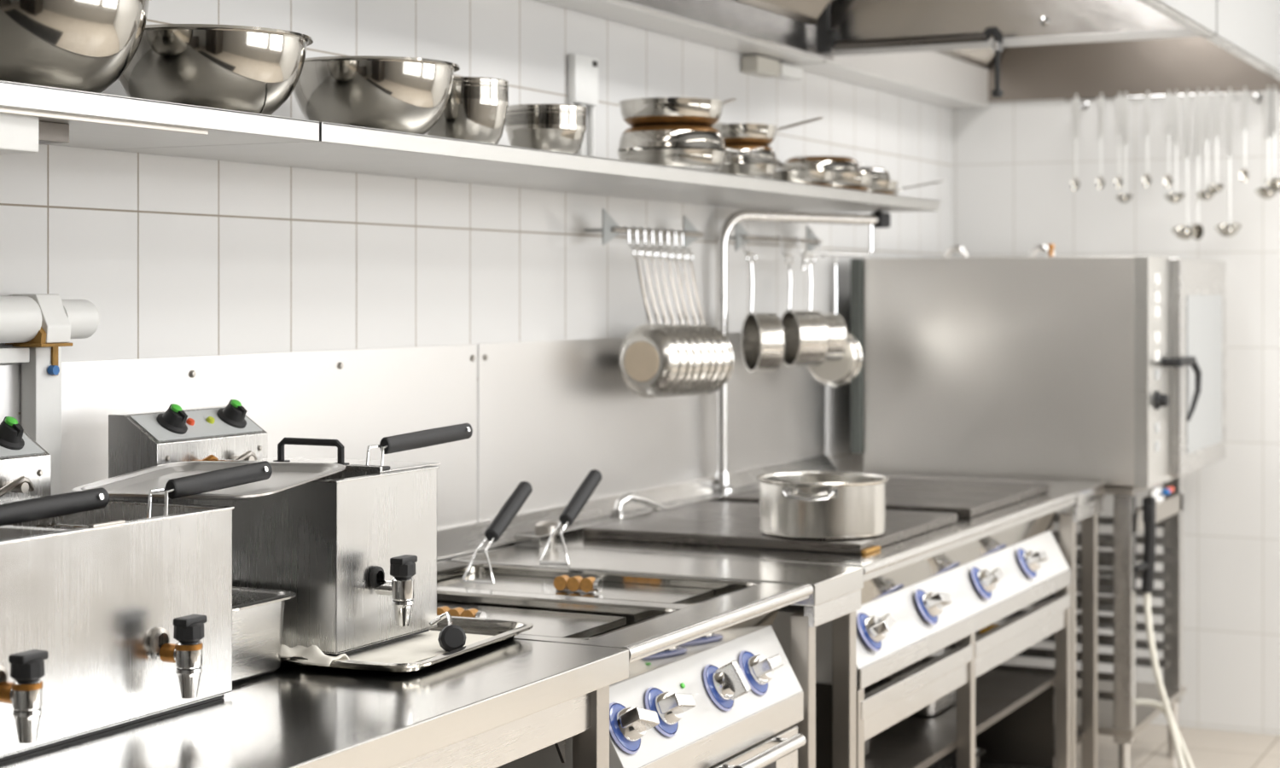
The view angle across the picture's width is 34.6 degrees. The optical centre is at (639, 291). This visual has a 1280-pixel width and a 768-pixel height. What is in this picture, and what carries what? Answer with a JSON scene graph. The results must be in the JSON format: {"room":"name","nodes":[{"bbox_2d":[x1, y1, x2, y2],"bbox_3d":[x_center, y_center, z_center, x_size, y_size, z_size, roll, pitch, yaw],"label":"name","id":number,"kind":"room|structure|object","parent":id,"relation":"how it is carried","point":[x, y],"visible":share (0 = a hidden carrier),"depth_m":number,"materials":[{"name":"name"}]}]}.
{"room":"commercial kitchen","nodes":[
{"label":"commercial kitchen","id":0,"kind":"room"},
{"bbox_2d":[0,0,951,656],"bbox_3d":[-1.230,-0.111,2.447,0.150,3.000,10.304,0,0,26],"label":"wall","id":1,"kind":"structure","parent":0,"point":[175,256],"depth_m":3.98,"materials":[{"name":"tile"}]},
{"bbox_2d":[0,364,18,423],"bbox_3d":[-1.169,0.296,2.390,0.010,0.385,1.255,0,0,26],"label":"panel","id":2,"kind":"object","parent":1,"relation":"attached to","point":[8,373],"visible":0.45,"depth_m":2.94,"materials":[{"name":"silver metal"}]},
{"bbox_2d":[21,346,61,494],"bbox_3d":[-0.861,0.291,2.971,0.041,0.425,0.054,0,0,26],"label":"post","id":3,"kind":"object","parent":1,"relation":"attached to","point":[41,377],"visible":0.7,"depth_m":2.96,"materials":[{"name":"silver plastic"}]},
{"bbox_2d":[0,293,99,347],"bbox_3d":[-0.984,0.041,2.692,0.072,0.075,0.760,0,0,26],"label":"pipe","id":4,"kind":"object","parent":1,"relation":"attached to","point":[26,320],"visible":1,"depth_m":2.92,"materials":[{"name":"white plastic"}]},
{"bbox_2d":[0,80,319,149],"bbox_3d":[-0.909,-0.217,2.472,0.399,0.053,1.232,0,0,26],"label":"wall shelf","id":5,"kind":"object","parent":1,"relation":"attached to","point":[66,117],"visible":0.99,"depth_m":2.67,"materials":[{"name":"silver metal"}]},
{"bbox_2d":[0,112,38,154],"bbox_3d":[-0.810,-0.191,2.359,0.062,0.048,0.277,0,0,26],"label":"box","id":6,"kind":"object","parent":5,"relation":"attached to","point":[19,134],"visible":0.93,"depth_m":2.44,"materials":[{"name":"white plastic"}]},
{"bbox_2d":[0,0,150,93],"bbox_3d":[-0.790,-0.318,2.640,0.328,0.146,0.328,0,0,26],"label":"mixing bowl","id":7,"kind":"object","parent":5,"relation":"on","point":[84,45],"visible":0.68,"depth_m":2.54,"materials":[{"name":"silver metal"}]},
{"bbox_2d":[117,23,313,115],"bbox_3d":[-0.629,-0.307,2.990,0.302,0.126,0.302,0,0,26],"label":"mixing bowl","id":8,"kind":"object","parent":5,"relation":"on","point":[251,69],"visible":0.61,"depth_m":2.88,"materials":[{"name":"silver metal"}]},
{"bbox_2d":[20,343,477,529],"bbox_3d":[-0.607,0.296,3.532,0.010,0.385,1.278,0,0,26],"label":"panel","id":9,"kind":"object","parent":1,"relation":"attached to","point":[357,398],"visible":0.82,"depth_m":3.61,"materials":[{"name":"silver metal"}]},
{"bbox_2d":[104,121,939,213],"bbox_3d":[-0.006,-0.230,4.305,0.399,0.029,2.843,0,0,26],"label":"wall shelf","id":10,"kind":"object","parent":1,"relation":"attached to","point":[340,147],"visible":0.9,"depth_m":3.72,"materials":[{"name":"silver metal"}]},
{"bbox_2d":[292,55,459,134],"bbox_3d":[-0.439,-0.307,3.365,0.286,0.126,0.286,0,0,26],"label":"mixing bowl","id":11,"kind":"object","parent":10,"relation":"on","point":[410,95],"visible":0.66,"depth_m":3.26,"materials":[{"name":"silver metal"}]},
{"bbox_2d":[424,84,508,144],"bbox_3d":[-0.311,-0.301,3.625,0.158,0.114,0.158,0,0,26],"label":"metal pot","id":12,"kind":"object","parent":10,"relation":"on","point":[475,119],"visible":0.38,"depth_m":3.56,"materials":[{"name":"silver metal"}]},
{"bbox_2d":[449,81,508,102],"bbox_3d":[-0.311,-0.308,3.625,0.158,0.114,0.158,0,0,26],"label":"bowl","id":13,"kind":"object","parent":12,"relation":"in","point":[480,83],"visible":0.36,"depth_m":3.56,"materials":[{"name":"silver metal"}]},
{"bbox_2d":[505,110,586,154],"bbox_3d":[-0.178,-0.289,3.872,0.154,0.090,0.154,0,0,26],"label":"bowl","id":14,"kind":"object","parent":10,"relation":"on","point":[564,138],"visible":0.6,"depth_m":3.81,"materials":[{"name":"silver metal"}]},
{"bbox_2d":[505,107,586,127],"bbox_3d":[-0.178,-0.296,3.872,0.154,0.090,0.154,0,0,26],"label":"bowl","id":15,"kind":"object","parent":14,"relation":"in","point":[529,108],"visible":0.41,"depth_m":3.81,"materials":[{"name":"silver metal"}]},
{"bbox_2d":[505,104,586,123],"bbox_3d":[-0.178,-0.302,3.872,0.154,0.090,0.154,0,0,26],"label":"bowl","id":16,"kind":"object","parent":15,"relation":"in","point":[520,106],"visible":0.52,"depth_m":3.81,"materials":[{"name":"silver metal"}]},
{"bbox_2d":[617,146,764,172],"bbox_3d":[0.125,-0.281,4.375,0.390,0.073,0.230,0,0,-44],"label":"frying pan","id":17,"kind":"object","parent":10,"relation":"on","point":[704,160],"visible":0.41,"depth_m":4.22,"materials":[{"name":"silver metal"}]},
{"bbox_2d":[616,123,779,162],"bbox_3d":[0.137,-0.314,4.370,0.402,0.063,0.230,0,0,-36],"label":"frying pan","id":18,"kind":"object","parent":17,"relation":"on","point":[661,136],"visible":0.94,"depth_m":4.23,"materials":[{"name":"silver metal"}]},
{"bbox_2d":[618,97,737,126],"bbox_3d":[0.107,-0.388,4.385,0.222,0.081,0.381,0,0,31],"label":"frying pan","id":19,"kind":"object","parent":18,"relation":"on","point":[653,110],"visible":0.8,"depth_m":4.23,"materials":[{"name":"silver metal"}]},
{"bbox_2d":[718,162,776,179],"bbox_3d":[0.249,-0.273,4.710,0.162,0.056,0.294,0,0,18],"label":"frying pan","id":20,"kind":"object","parent":10,"relation":"on","point":[764,171],"visible":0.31,"depth_m":4.58,"materials":[{"name":"silver metal"}]},
{"bbox_2d":[724,144,777,164],"bbox_3d":[0.231,-0.309,4.652,0.162,0.043,0.162,0,0,5],"label":"frying pan","id":21,"kind":"object","parent":20,"relation":"on","point":[767,151],"visible":0.39,"depth_m":4.58,"materials":[{"name":"silver metal"}]},
{"bbox_2d":[711,116,823,145],"bbox_3d":[0.300,-0.372,4.723,0.162,0.081,0.360,0,0,44],"label":"frying pan","id":22,"kind":"object","parent":21,"relation":"on","point":[764,134],"visible":0.68,"depth_m":4.59,"materials":[{"name":"silver metal"}]},
{"bbox_2d":[773,162,863,186],"bbox_3d":[0.428,-0.283,4.985,0.196,0.076,0.364,0,0,41],"label":"frying pan","id":23,"kind":"object","parent":10,"relation":"on","point":[817,177],"visible":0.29,"depth_m":4.84,"materials":[{"name":"silver metal"}]},
{"bbox_2d":[776,162,873,191],"bbox_3d":[0.405,-0.284,5.007,0.206,0.079,0.466,0,0,34],"label":"frying pan","id":24,"kind":"object","parent":10,"relation":"on","point":[857,181],"visible":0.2,"depth_m":5.03,"materials":[{"name":"silver metal"}]},
{"bbox_2d":[775,156,861,172],"bbox_3d":[0.409,-0.313,5.065,0.202,0.043,0.355,0,0,34],"label":"frying pan","id":25,"kind":"object","parent":24,"relation":"on","point":[838,164],"visible":0.75,"depth_m":5.04,"materials":[{"name":"silver metal"}]},
{"bbox_2d":[567,53,598,156],"bbox_3d":[-0.122,-0.382,4.497,0.024,0.269,0.110,0,0,26],"label":"wall bracket","id":26,"kind":"object","parent":1,"relation":"attached to","point":[583,70],"visible":0.72,"depth_m":4.49,"materials":[{"name":"white plastic"}]},
{"bbox_2d":[436,453,836,560],"bbox_3d":[-0.080,0.484,4.554,0.046,0.050,2.780,0,0,26],"label":"upstand","id":27,"kind":"object","parent":1,"relation":"attached to","point":[454,541],"visible":0.32,"depth_m":4.53,"materials":[{"name":"silver metal"}]},
{"bbox_2d":[585,209,703,251],"bbox_3d":[0.017,-0.137,4.690,0.103,0.087,0.500,0,0,26],"label":"hook rail","id":28,"kind":"object","parent":1,"relation":"attached to","point":[610,229],"visible":1,"depth_m":4.64,"materials":[{"name":"silver metal"}]},
{"bbox_2d":[617,246,682,397],"bbox_3d":[0.008,0.068,4.552,0.165,0.336,0.094,0,0,30],"label":"ladle","id":29,"kind":"object","parent":28,"relation":"hanging from","point":[650,361],"visible":1,"depth_m":4.54,"materials":[{"name":"silver metal"}]},
{"bbox_2d":[617,324,682,397],"bbox_3d":[0.013,0.154,4.561,0.165,0.165,0.037,0,0,30],"label":"bowl","id":30,"kind":"object","parent":29,"relation":"on","point":[650,361],"depth_m":4.54,"materials":[{"name":"silver metal"}]},
{"bbox_2d":[640,247,690,396],"bbox_3d":[0.026,0.069,4.590,0.165,0.336,0.094,0,1,30],"label":"pan","id":31,"kind":"object","parent":28,"relation":"hanging from","point":[683,347],"visible":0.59,"depth_m":4.58,"materials":[{"name":"silver metal"}]},
{"bbox_2d":[656,324,690,396],"bbox_3d":[0.032,0.154,4.599,0.165,0.165,0.037,0,1,30],"label":"bowl","id":32,"kind":"object","parent":31,"relation":"on","point":[683,347],"depth_m":4.58,"materials":[{"name":"silver metal"}]},
{"bbox_2d":[648,247,697,397],"bbox_3d":[0.043,0.070,4.623,0.165,0.337,0.094,0,0,31],"label":"pan","id":33,"kind":"object","parent":28,"relation":"hanging from","point":[690,346],"visible":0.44,"depth_m":4.61,"materials":[{"name":"silver metal"}]},
{"bbox_2d":[663,324,697,397],"bbox_3d":[0.048,0.156,4.631,0.165,0.165,0.037,0,0,31],"label":"bowl","id":34,"kind":"object","parent":33,"relation":"on","point":[690,346],"depth_m":4.61,"materials":[{"name":"silver metal"}]},
{"bbox_2d":[656,248,704,396],"bbox_3d":[0.060,0.071,4.660,0.165,0.337,0.094,0,0,30],"label":"pan","id":35,"kind":"object","parent":28,"relation":"hanging from","point":[700,353],"visible":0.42,"depth_m":4.65,"materials":[{"name":"silver metal"}]},
{"bbox_2d":[669,324,704,396],"bbox_3d":[0.065,0.157,4.668,0.165,0.165,0.037,0,0,30],"label":"bowl","id":36,"kind":"object","parent":35,"relation":"on","point":[700,353],"depth_m":4.65,"materials":[{"name":"silver metal"}]},
{"bbox_2d":[663,249,712,395],"bbox_3d":[0.080,0.071,4.697,0.165,0.336,0.094,0,1,31],"label":"pan","id":37,"kind":"object","parent":28,"relation":"hanging from","point":[706,346],"visible":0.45,"depth_m":4.68,"materials":[{"name":"silver metal"}]},
{"bbox_2d":[676,324,712,395],"bbox_3d":[0.085,0.157,4.706,0.165,0.165,0.037,0,1,31],"label":"bowl","id":38,"kind":"object","parent":37,"relation":"on","point":[706,346],"depth_m":4.68,"materials":[{"name":"silver metal"}]},
{"bbox_2d":[671,250,718,395],"bbox_3d":[0.096,0.072,4.731,0.165,0.336,0.094,0,0,29],"label":"pan","id":39,"kind":"object","parent":28,"relation":"hanging from","point":[714,352],"visible":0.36,"depth_m":4.72,"materials":[{"name":"silver metal"}]},
{"bbox_2d":[686,324,718,395],"bbox_3d":[0.100,0.158,4.739,0.165,0.165,0.037,0,0,29],"label":"bowl","id":40,"kind":"object","parent":39,"relation":"on","point":[714,352],"depth_m":4.72,"materials":[{"name":"silver metal"}]},
{"bbox_2d":[678,250,726,395],"bbox_3d":[0.114,0.073,4.767,0.165,0.337,0.094,0,0,31],"label":"pan","id":41,"kind":"object","parent":28,"relation":"hanging from","point":[722,357],"visible":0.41,"depth_m":4.75,"materials":[{"name":"silver metal"}]},
{"bbox_2d":[693,325,726,395],"bbox_3d":[0.119,0.159,4.774,0.165,0.165,0.037,0,0,31],"label":"bowl","id":42,"kind":"object","parent":41,"relation":"on","point":[722,357],"depth_m":4.75,"materials":[{"name":"silver metal"}]},
{"bbox_2d":[686,250,733,394],"bbox_3d":[0.132,0.073,4.805,0.165,0.336,0.094,0,1,29],"label":"pan","id":43,"kind":"object","parent":28,"relation":"hanging from","point":[729,353],"visible":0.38,"depth_m":4.79,"materials":[{"name":"silver metal"}]},
{"bbox_2d":[698,324,733,394],"bbox_3d":[0.137,0.159,4.815,0.165,0.165,0.037,0,1,29],"label":"bowl","id":44,"kind":"object","parent":43,"relation":"on","point":[727,346],"depth_m":4.79,"materials":[{"name":"silver metal"}]},
{"bbox_2d":[477,331,825,521],"bbox_3d":[0.103,0.296,4.975,0.010,0.385,1.922,0,0,26],"label":"panel","id":45,"kind":"object","parent":1,"relation":"attached to","point":[551,413],"visible":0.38,"depth_m":4.61,"materials":[{"name":"silver metal"}]},
{"bbox_2d":[741,55,802,80],"bbox_3d":[0.351,-0.588,5.423,0.056,0.043,0.300,0,0,26],"label":"junction box","id":46,"kind":"object","parent":1,"relation":"attached to","point":[759,66],"visible":1,"depth_m":5.35,"materials":[{"name":"grey plastic"}]},
{"bbox_2d":[728,222,826,256],"bbox_3d":[0.349,-0.137,5.365,0.103,0.087,0.565,0,0,26],"label":"hook rail","id":47,"kind":"object","parent":1,"relation":"attached to","point":[741,237],"visible":0.91,"depth_m":5.31,"materials":[{"name":"silver metal"}]},
{"bbox_2d":[741,252,785,372],"bbox_3d":[0.301,0.052,5.099,0.079,0.298,0.152,0,0,-16],"label":"saucepan","id":48,"kind":"object","parent":47,"relation":"hanging from","point":[763,336],"visible":1,"depth_m":5.07,"materials":[{"name":"silver metal"}]},
{"bbox_2d":[780,254,829,367],"bbox_3d":[0.420,0.050,5.327,0.098,0.293,0.152,0,0,-18],"label":"saucepan","id":49,"kind":"object","parent":47,"relation":"hanging from","point":[806,334],"visible":0.92,"depth_m":5.29,"materials":[{"name":"silver metal"}]},
{"bbox_2d":[805,255,847,360],"bbox_3d":[0.483,0.044,5.428,0.098,0.283,0.132,0,0,-14],"label":"saucepan","id":50,"kind":"object","parent":47,"relation":"hanging from","point":[837,328],"visible":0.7,"depth_m":5.39,"materials":[{"name":"silver metal"}]},
{"bbox_2d":[807,256,862,386],"bbox_3d":[0.522,0.079,5.542,0.156,0.352,0.051,0,0,26],"label":"saucepan","id":51,"kind":"object","parent":47,"relation":"hanging from","point":[840,372],"visible":0.64,"depth_m":5.52,"materials":[{"name":"silver metal"}]},
{"bbox_2d":[535,0,1215,97],"bbox_3d":[0.401,-0.865,4.278,1.151,0.752,2.230,0,0,26],"label":"extraction hood","id":52,"kind":"object","parent":1,"relation":"attached to","point":[787,32],"visible":1,"depth_m":5.19,"materials":[{"name":"grey paint"}]},
{"bbox_2d":[535,0,823,63],"bbox_3d":[-0.059,-0.616,4.505,0.126,0.006,2.230,0,0,26],"label":"shelf","id":53,"kind":"object","parent":52,"relation":"attached to","point":[616,10],"depth_m":4.82,"materials":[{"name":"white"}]},
{"bbox_2d":[785,0,1279,109],"bbox_3d":[1.232,-0.927,5.967,1.151,0.628,1.495,0,0,26],"label":"extraction hood","id":54,"kind":"object","parent":1,"relation":"attached to","point":[1243,50],"visible":0.5,"depth_m":6.54,"materials":[{"name":"grey paint"}]},
{"bbox_2d":[951,93,1279,735],"bbox_3d":[3.098,-0.111,5.975,4.500,3.000,0.150,0,0,26],"label":"wall","id":55,"kind":"structure","parent":0,"point":[1013,162],"depth_m":6.54,"materials":[{"name":"white tile"}]},
{"bbox_2d":[1064,89,1279,110],"bbox_3d":[1.867,-0.608,6.380,1.066,0.032,0.210,0,0,26],"label":"utensil rail","id":56,"kind":"object","parent":55,"relation":"attached to","point":[1253,94],"visible":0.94,"depth_m":6.43,"materials":[{"name":"silver metal"}]},
{"bbox_2d":[1070,93,1079,190],"bbox_3d":[1.380,-0.474,6.499,0.028,0.307,0.028,0,0,26],"label":"serving spoon","id":57,"kind":"object","parent":56,"relation":"hanging from","point":[1075,101],"visible":1,"depth_m":6.49,"materials":[{"name":"white metal"}]},
{"bbox_2d":[1115,91,1133,203],"bbox_3d":[1.512,-0.452,6.412,0.052,0.350,0.052,0,0,-20],"label":"ladle","id":58,"kind":"object","parent":56,"relation":"hanging from","point":[1125,197],"visible":1,"depth_m":6.42,"materials":[{"name":"white metal"}]},
{"bbox_2d":[1163,89,1185,203],"bbox_3d":[1.650,-0.450,6.339,0.062,0.354,0.062,0,0,-20],"label":"ladle","id":59,"kind":"object","parent":56,"relation":"hanging from","point":[1175,197],"visible":1,"depth_m":6.35,"materials":[{"name":"white metal"}]},
{"bbox_2d":[1171,88,1198,239],"bbox_3d":[1.677,-0.394,6.317,0.080,0.467,0.083,0,0,-33],"label":"ladle","id":60,"kind":"object","parent":56,"relation":"hanging from","point":[1184,232],"visible":1,"depth_m":6.34,"materials":[{"name":"white metal"}]},
{"bbox_2d":[1191,87,1204,239],"bbox_3d":[1.720,-0.393,6.324,0.031,0.468,0.030,0,0,-28],"label":"serving spoon","id":61,"kind":"object","parent":56,"relation":"hanging from","point":[1197,96],"visible":1,"depth_m":6.32,"materials":[{"name":"white metal"}]},
{"bbox_2d":[1195,87,1215,200],"bbox_3d":[1.735,-0.454,6.299,0.058,0.348,0.058,0,0,-20],"label":"ladle","id":62,"kind":"object","parent":56,"relation":"hanging from","point":[1207,194],"visible":1,"depth_m":6.31,"materials":[{"name":"white metal"}]},
{"bbox_2d":[1207,87,1224,192],"bbox_3d":[1.764,-0.465,6.289,0.050,0.325,0.051,0,0,-20],"label":"ladle","id":63,"kind":"object","parent":56,"relation":"hanging from","point":[1216,188],"visible":1,"depth_m":6.30,"materials":[{"name":"white metal"}]},
{"bbox_2d":[1214,87,1241,237],"bbox_3d":[1.792,-0.397,6.262,0.077,0.461,0.078,0,0,-30],"label":"ladle","id":64,"kind":"object","parent":56,"relation":"hanging from","point":[1228,229],"visible":1,"depth_m":6.28,"materials":[{"name":"white metal"}]},
{"bbox_2d":[1254,85,1278,198],"bbox_3d":[1.897,-0.454,6.214,0.069,0.348,0.070,0,0,-30],"label":"ladle","id":65,"kind":"object","parent":56,"relation":"hanging from","point":[1268,192],"visible":1,"depth_m":6.23,"materials":[{"name":"white metal"}]},
{"bbox_2d":[1264,85,1279,186],"bbox_3d":[1.916,-0.473,6.214,0.050,0.310,0.051,0,0,-20],"label":"ladle","id":66,"kind":"object","parent":56,"relation":"hanging from","point":[1274,181],"visible":1,"depth_m":6.22,"materials":[{"name":"white metal"}]},
{"bbox_2d":[1053,723,1279,767],"bbox_3d":[0.811,1.439,1.386,4.750,0.100,10.404,0,0,26],"label":"floor","id":67,"kind":"structure","parent":0,"point":[1206,747],"depth_m":6.23,"materials":[{"name":"tile"}]},
{"bbox_2d":[0,639,628,767],"bbox_3d":[-0.818,0.949,2.199,0.797,0.880,2.022,0,0,26],"label":"table","id":68,"kind":"object","parent":67,"relation":"on","point":[497,705],"visible":0.56,"depth_m":2.54,"materials":[{"name":"silver metal"}]},
{"bbox_2d":[0,416,234,761],"bbox_3d":[-0.783,0.336,2.414,0.463,0.345,0.573,0,0,26],"label":"fryer","id":69,"kind":"object","parent":68,"relation":"on","point":[125,618],"visible":0.94,"depth_m":2.40,"materials":[{"name":"silver metal"}]},
{"bbox_2d":[0,487,109,526],"bbox_3d":[-0.796,0.286,2.334,0.232,0.105,0.358,0,0,26],"label":"basket","id":70,"kind":"object","parent":69,"relation":"on","point":[26,510],"visible":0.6,"depth_m":2.37,"materials":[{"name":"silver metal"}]},
{"bbox_2d":[29,460,272,529],"bbox_3d":[-0.661,0.282,2.607,0.232,0.113,0.396,0,0,26],"label":"basket","id":71,"kind":"object","parent":69,"relation":"on","point":[242,474],"visible":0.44,"depth_m":2.63,"materials":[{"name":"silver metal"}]},
{"bbox_2d":[71,460,345,500],"bbox_3d":[-0.575,0.254,2.767,0.287,0.028,0.307,0,0,16],"label":"cover plate","id":72,"kind":"object","parent":69,"relation":"on","point":[138,484],"visible":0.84,"depth_m":2.79,"materials":[{"name":"silver metal"}]},
{"bbox_2d":[232,586,296,683],"bbox_3d":[-0.636,0.456,2.754,0.331,0.104,0.190,0,0,26],"label":"food container","id":73,"kind":"object","parent":68,"relation":"on","point":[258,613],"visible":0.25,"depth_m":2.70,"materials":[{"name":"silver metal"}]},
{"bbox_2d":[108,399,438,656],"bbox_3d":[-0.504,0.330,2.977,0.465,0.333,0.270,0,0,26],"label":"fryer","id":74,"kind":"object","parent":68,"relation":"on","point":[357,551],"visible":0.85,"depth_m":2.85,"materials":[{"name":"silver metal"}]},
{"bbox_2d":[218,437,440,472],"bbox_3d":[-0.460,0.236,3.036,0.288,0.040,0.160,0,0,26],"label":"cover plate","id":75,"kind":"object","parent":74,"relation":"attached to","point":[354,465],"visible":0.7,"depth_m":3.02,"materials":[{"name":"silver metal"}]},
{"bbox_2d":[374,554,417,601],"bbox_3d":[-0.338,0.398,2.855,0.058,0.061,0.040,0,0,26],"label":"tap","id":76,"kind":"object","parent":74,"relation":"on","point":[402,567],"depth_m":2.84,"materials":[{"name":"silver plastic"}]},
{"bbox_2d":[364,423,472,475],"bbox_3d":[-0.436,0.269,3.065,0.232,0.129,0.416,0,0,26],"label":"basket","id":77,"kind":"object","parent":74,"relation":"in","point":[431,437],"visible":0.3,"depth_m":3.08,"materials":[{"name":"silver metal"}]},
{"bbox_2d":[279,615,533,674],"bbox_3d":[-0.439,0.499,2.956,0.478,0.018,0.398,0,0,22],"label":"baking tray","id":78,"kind":"object","parent":68,"relation":"on","point":[501,630],"visible":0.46,"depth_m":2.81,"materials":[{"name":"silver metal"}]},
{"bbox_2d":[280,644,349,666],"bbox_3d":[-0.524,0.482,2.806,0.281,0.029,0.062,0,0,26],"label":"cloth","id":79,"kind":"object","parent":78,"relation":"on","point":[314,654],"visible":0.36,"depth_m":2.75,"materials":[{"name":"white fabric"}]},
{"bbox_2d":[328,630,493,663],"bbox_3d":[-0.452,0.504,2.953,0.400,0.002,0.300,0,0,26],"label":"paper liner","id":80,"kind":"object","parent":78,"relation":"in","point":[425,645],"visible":0.23,"depth_m":2.88,"materials":[{"name":"white paper"}]},
{"bbox_2d":[428,611,466,651],"bbox_3d":[-0.276,0.481,2.902,0.039,0.047,0.092,0,0,-25],"label":"handle","id":81,"kind":"object","parent":78,"relation":"in","point":[451,637],"visible":0.94,"depth_m":2.87,"materials":[{"name":"black plastic"}]},
{"bbox_2d":[436,560,813,767],"bbox_3d":[-0.178,0.948,3.409,0.778,0.882,0.711,0,0,26],"label":"fryer","id":82,"kind":"object","parent":67,"relation":"on","point":[711,683],"visible":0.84,"depth_m":3.30,"materials":[{"name":"silver metal"}]},
{"bbox_2d":[436,602,625,638],"bbox_3d":[-0.302,0.518,3.292,0.480,0.039,0.290,0,0,26],"label":"cover plate","id":83,"kind":"object","parent":82,"relation":"in","point":[545,623],"visible":0.34,"depth_m":3.27,"materials":[{"name":"silver metal"}]},
{"bbox_2d":[436,573,714,604],"bbox_3d":[-0.144,0.518,3.610,0.483,0.039,0.260,0,0,26],"label":"cover plate","id":84,"kind":"object","parent":82,"relation":"in","point":[563,584],"visible":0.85,"depth_m":3.60,"materials":[{"name":"silver metal"}]},
{"bbox_2d":[462,481,532,584],"bbox_3d":[-0.245,0.428,3.672,0.060,0.165,0.183,0,0,26],"label":"basket","id":85,"kind":"object","parent":84,"relation":"on","point":[511,507],"visible":1,"depth_m":3.66,"materials":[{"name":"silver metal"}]},
{"bbox_2d":[708,725,806,767],"bbox_3d":[-0.179,1.005,3.402,0.774,0.528,0.683,0,0,26],"label":"oven","id":86,"kind":"object","parent":82,"relation":"in","point":[774,746],"depth_m":3.37,"materials":[{"name":"silver metal"}]},
{"bbox_2d":[448,545,863,767],"bbox_3d":[0.023,0.949,3.855,0.751,0.880,0.247,0,0,26],"label":"table","id":87,"kind":"object","parent":67,"relation":"on","point":[835,596],"visible":0.54,"depth_m":3.78,"materials":[{"name":"silver metal"}]},
{"bbox_2d":[539,469,602,564],"bbox_3d":[-0.123,0.428,3.921,0.060,0.165,0.183,0,0,26],"label":"basket","id":88,"kind":"object","parent":87,"relation":"on","point":[587,487],"visible":1,"depth_m":3.91,"materials":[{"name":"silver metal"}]},
{"bbox_2d":[448,545,863,606],"bbox_3d":[0.024,0.529,3.854,0.748,0.040,0.247,0,0,26],"label":"countertop","id":89,"kind":"structure","parent":87,"relation":"on","point":[828,582],"depth_m":3.80,"materials":[{"name":"silver metal"}]},
{"bbox_2d":[513,477,1076,767],"bbox_3d":[0.435,0.928,4.667,0.766,0.922,1.569,0,0,26],"label":"range","id":90,"kind":"object","parent":67,"relation":"on","point":[953,559],"depth_m":4.44,"materials":[{"name":"silver metal"}]},
{"bbox_2d":[610,493,668,515],"bbox_3d":[-0.001,0.473,4.575,0.030,0.057,0.200,0,0,35],"label":"spout","id":91,"kind":"object","parent":90,"relation":"on","point":[618,510],"visible":0.96,"depth_m":4.54,"materials":[{"name":"silver metal"}]},
{"bbox_2d":[714,209,890,490],"bbox_3d":[0.421,0.137,5.279,0.637,0.706,0.060,0,0,-41],"label":"pot filler","id":92,"kind":"object","parent":90,"relation":"attached to","point":[878,218],"visible":0.96,"depth_m":5.09,"materials":[{"name":"silver metal"}]},
{"bbox_2d":[756,471,889,540],"bbox_3d":[0.368,0.429,4.138,0.268,0.113,0.284,0,0,-26],"label":"stock pot","id":93,"kind":"object","parent":90,"relation":"on","point":[811,505],"visible":1,"depth_m":4.03,"materials":[{"name":"silver metal"}]},
{"bbox_2d":[864,670,1054,767],"bbox_3d":[0.410,0.980,4.670,0.690,0.018,1.485,0,0,26],"label":"shelf","id":94,"kind":"object","parent":90,"relation":"attached to","point":[913,741],"depth_m":4.60,"materials":[{"name":"grey metal"}]},
{"bbox_2d":[978,760,1051,767],"bbox_3d":[0.410,1.210,4.670,0.690,0.018,1.485,0,0,26],"label":"shelf","id":95,"kind":"object","parent":90,"relation":"attached to","point":[982,764],"depth_m":5.21,"materials":[{"name":"grey metal"}]},
{"bbox_2d":[876,473,1104,767],"bbox_3d":[0.837,0.949,5.509,0.751,0.880,0.285,0,0,26],"label":"table","id":96,"kind":"object","parent":67,"relation":"on","point":[1088,504],"visible":0.36,"depth_m":5.43,"materials":[{"name":"silver metal"}]},
{"bbox_2d":[876,473,1104,507],"bbox_3d":[0.839,0.529,5.509,0.748,0.040,0.285,0,0,26],"label":"countertop","id":97,"kind":"structure","parent":96,"relation":"on","point":[1086,492],"depth_m":5.43,"materials":[{"name":"silver metal"}]},
{"bbox_2d":[943,473,1186,767],"bbox_3d":[1.148,0.958,6.000,0.740,0.862,0.700,0,0,26],"label":"stand","id":98,"kind":"object","parent":67,"relation":"on","point":[1119,716],"visible":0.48,"depth_m":5.75,"materials":[{"name":"silver metal"}]},
{"bbox_2d":[850,244,1225,488],"bbox_3d":[1.224,0.196,6.085,0.904,0.662,1.000,0,0,26],"label":"oven","id":99,"kind":"object","parent":98,"relation":"on","point":[1109,370],"visible":0.98,"depth_m":5.68,"materials":[{"name":"silver metal"}]},
{"bbox_2d":[988,670,1186,737],"bbox_3d":[1.148,1.189,6.000,0.740,0.020,0.700,0,0,26],"label":"shelf","id":100,"kind":"object","parent":98,"relation":"attached to","point":[1175,690],"depth_m":5.82,"materials":[{"name":"silver metal"}]},
{"bbox_2d":[1135,486,1174,593],"bbox_3d":[1.406,0.678,5.613,0.157,0.284,0.058,0,0,-23],"label":"gun","id":101,"kind":"object","parent":98,"relation":"hanging from","point":[1155,496],"visible":1,"depth_m":5.59,"materials":[{"name":"black plastic"}]},
{"bbox_2d":[1143,592,1186,767],"bbox_3d":[1.463,1.103,5.304,0.122,0.568,0.651,0,0,-4],"label":"hose","id":102,"kind":"object","parent":101,"relation":"hanging from","point":[1147,601],"visible":1,"depth_m":5.61,"materials":[{"name":"beige rubber"}]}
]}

